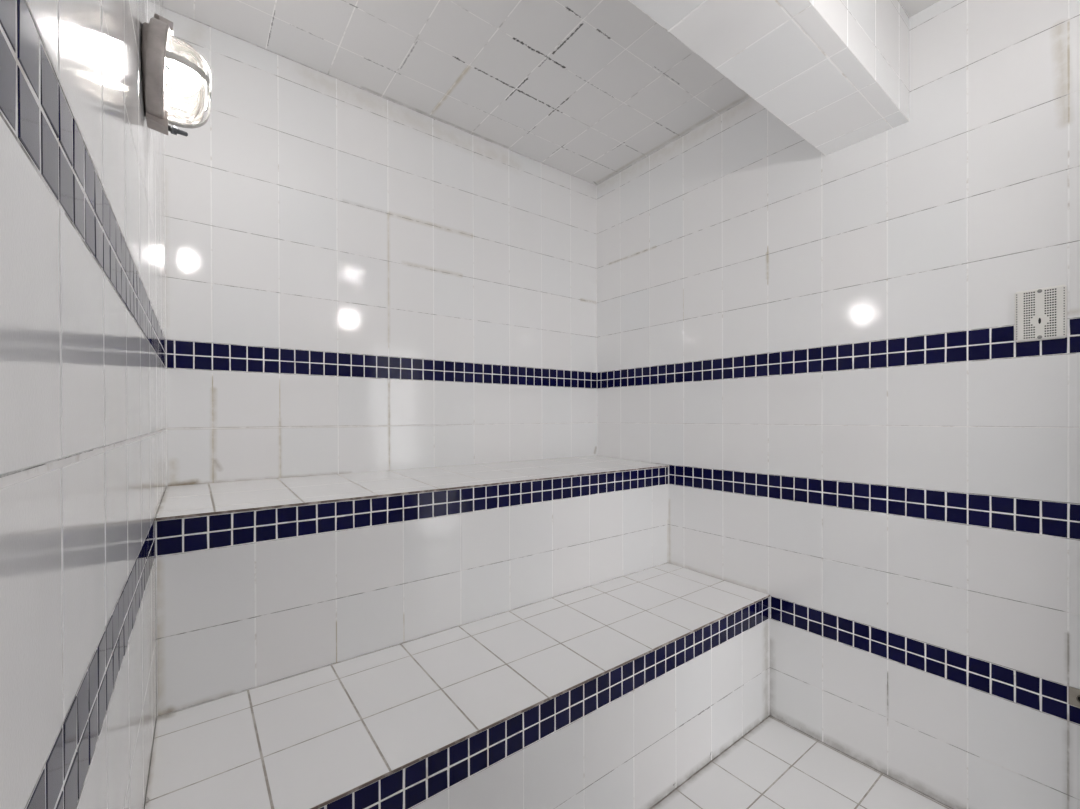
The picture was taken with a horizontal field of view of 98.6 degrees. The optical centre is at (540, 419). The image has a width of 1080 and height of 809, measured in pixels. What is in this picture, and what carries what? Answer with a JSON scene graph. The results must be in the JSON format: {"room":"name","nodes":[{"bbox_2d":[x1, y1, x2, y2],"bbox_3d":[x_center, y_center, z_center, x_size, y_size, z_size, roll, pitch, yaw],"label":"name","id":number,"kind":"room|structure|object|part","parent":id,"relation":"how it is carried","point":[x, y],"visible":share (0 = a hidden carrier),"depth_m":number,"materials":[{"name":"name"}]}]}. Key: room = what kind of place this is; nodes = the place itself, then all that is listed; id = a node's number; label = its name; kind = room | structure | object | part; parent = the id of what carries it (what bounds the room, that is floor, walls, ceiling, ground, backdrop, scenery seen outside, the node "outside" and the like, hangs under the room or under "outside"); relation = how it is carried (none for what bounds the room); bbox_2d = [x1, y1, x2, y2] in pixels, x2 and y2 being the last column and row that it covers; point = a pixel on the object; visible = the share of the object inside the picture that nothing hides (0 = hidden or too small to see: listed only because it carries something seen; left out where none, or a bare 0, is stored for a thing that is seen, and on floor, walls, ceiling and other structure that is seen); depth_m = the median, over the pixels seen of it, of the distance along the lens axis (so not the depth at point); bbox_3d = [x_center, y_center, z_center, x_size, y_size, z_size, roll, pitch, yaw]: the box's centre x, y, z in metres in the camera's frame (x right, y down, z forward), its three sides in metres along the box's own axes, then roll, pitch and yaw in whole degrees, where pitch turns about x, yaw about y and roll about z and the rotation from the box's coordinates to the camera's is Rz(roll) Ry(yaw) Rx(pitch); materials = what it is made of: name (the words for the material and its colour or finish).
{"room":"spa","nodes":[
{"label":"spa","id":0,"kind":"room"},
{"bbox_2d":[0,0,166,808],"bbox_3d":[-0.649,-0.061,0.690,0.060,2.524,2.017,0,0,-36],"label":"wall","id":1,"kind":"structure","parent":0,"point":[83,448],"depth_m":0.41,"materials":[{"name":"white tile"}]},
{"bbox_2d":[0,0,165,366],"bbox_3d":[-0.626,-0.210,0.707,0.003,0.094,1.956,0,0,-36],"label":"trim","id":2,"kind":"structure","parent":1,"relation":"attached to","point":[33,103],"depth_m":0.35,"materials":[{"name":"blue tile"}]},
{"bbox_2d":[26,518,154,808],"bbox_3d":[-0.477,0.279,0.509,0.002,0.095,1.460,0,0,-36],"label":"trim","id":3,"kind":"structure","parent":1,"relation":"attached to","point":[60,783],"depth_m":0.44,"materials":[{"name":"blue tile"}]},
{"bbox_2d":[141,13,211,136],"bbox_3d":[-0.748,-0.698,0.963,0.110,0.220,0.191,0,0,-37],"label":"lamp","id":4,"kind":"object","parent":1,"relation":"attached to","point":[161,67],"visible":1,"depth_m":0.94,"materials":[{"name":"metal"}]},
{"bbox_2d":[165,62,170,83],"bbox_3d":[-0.764,-0.709,0.951,0.018,0.040,0.040,0,0,-37],"label":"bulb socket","id":5,"kind":"object","parent":4,"relation":"attached to","point":[167,73],"depth_m":0.94,"materials":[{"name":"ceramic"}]},
{"bbox_3d":[-0.739,-0.713,0.970,0.052,0.068,0.068,0,0,-37],"label":"bulb","id":6,"kind":"part","parent":4,"relation":"part of","materials":[{"name":"white glass"}]},
{"bbox_2d":[163,7,596,485],"bbox_3d":[-0.457,-0.067,2.097,1.977,2.524,0.060,0,0,-37],"label":"wall","id":7,"kind":"structure","parent":0,"point":[310,209],"depth_m":1.84,"materials":[{"name":"white tile"}]},
{"bbox_2d":[166,340,596,388],"bbox_3d":[-0.440,-0.216,2.073,1.917,0.094,0.002,0,0,-37],"label":"trim","id":8,"kind":"structure","parent":7,"relation":"attached to","point":[179,354],"depth_m":1.84,"materials":[{"name":"blue tile"}]},
{"bbox_2d":[163,0,940,184],"bbox_3d":[0.133,-1.343,1.279,2.047,0.110,2.056,0,0,-37],"label":"ceiling","id":9,"kind":"structure","parent":0,"point":[586,90],"depth_m":1.74,"materials":[{"name":"tile"}]},
{"bbox_2d":[628,0,908,155],"bbox_3d":[0.345,-1.141,1.012,1.932,0.372,0.248,0,0,-37],"label":"ceiling beam","id":10,"kind":"structure","parent":9,"relation":"attached to","point":[835,72],"depth_m":1.27,"materials":[{"name":"white tile"}]},
{"bbox_2d":[650,715,952,808],"bbox_3d":[0.139,1.236,1.286,2.057,0.080,2.056,0,0,-37],"label":"floor","id":11,"kind":"structure","parent":0,"point":[775,764],"depth_m":1.53,"materials":[{"name":"tile"}]},
{"bbox_2d":[156,455,668,716],"bbox_3d":[-0.290,0.703,1.876,1.922,0.984,0.495,0,0,-37],"label":"tiled bench","id":12,"kind":"object","parent":11,"relation":"on","point":[261,582],"visible":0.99,"depth_m":1.43,"materials":[{"name":"tile"}]},
{"bbox_3d":[-0.291,0.223,1.874,1.921,0.024,0.495,0,0,-37],"label":"seat","id":13,"kind":"part","parent":12,"relation":"part of","materials":[{"name":"tile"}]},
{"bbox_2d":[145,563,769,808],"bbox_3d":[0.006,0.948,1.482,1.928,0.493,0.496,0,0,-37],"label":"tiled bench","id":14,"kind":"object","parent":11,"relation":"on","point":[615,693],"visible":1,"depth_m":1.26,"materials":[{"name":"tile"}]},
{"bbox_2d":[596,0,1079,808],"bbox_3d":[0.939,-0.071,1.889,0.060,2.524,2.016,0,0,-37],"label":"wall","id":15,"kind":"structure","parent":0,"point":[737,236],"depth_m":1.54,"materials":[{"name":"white tile"}]},
{"bbox_2d":[597,318,1079,388],"bbox_3d":[0.915,-0.220,1.871,0.002,0.094,1.956,0,0,-37],"label":"trim","id":16,"kind":"structure","parent":15,"relation":"attached to","point":[996,342],"depth_m":1.60,"materials":[{"name":"blue tile"}]},
{"bbox_2d":[669,465,1079,539],"bbox_3d":[1.066,0.269,1.675,0.002,0.095,1.460,0,0,-37],"label":"trim","id":17,"kind":"structure","parent":15,"relation":"attached to","point":[1056,519],"depth_m":1.51,"materials":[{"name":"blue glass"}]},
{"bbox_2d":[770,596,1079,724],"bbox_3d":[1.217,0.755,1.479,0.002,0.094,0.967,0,0,-37],"label":"trim","id":18,"kind":"structure","parent":15,"relation":"attached to","point":[1046,696],"depth_m":1.45,"materials":[{"name":"blue tile"}]},
{"bbox_2d":[1015,285,1066,342],"bbox_3d":[1.362,-0.286,1.266,0.013,0.141,0.097,0,0,-37],"label":"air vent","id":19,"kind":"object","parent":15,"relation":"in","point":[1040,314],"visible":1,"depth_m":1.26,"materials":[{"name":"beige plastic"}]},
{"bbox_2d":[1068,686,1079,707],"bbox_3d":[1.415,0.732,1.211,0.004,0.047,0.049,0,0,-37],"label":"outlet","id":20,"kind":"object","parent":15,"relation":"attached to","point":[1073,693],"visible":1,"depth_m":1.22,"materials":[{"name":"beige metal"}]}
]}

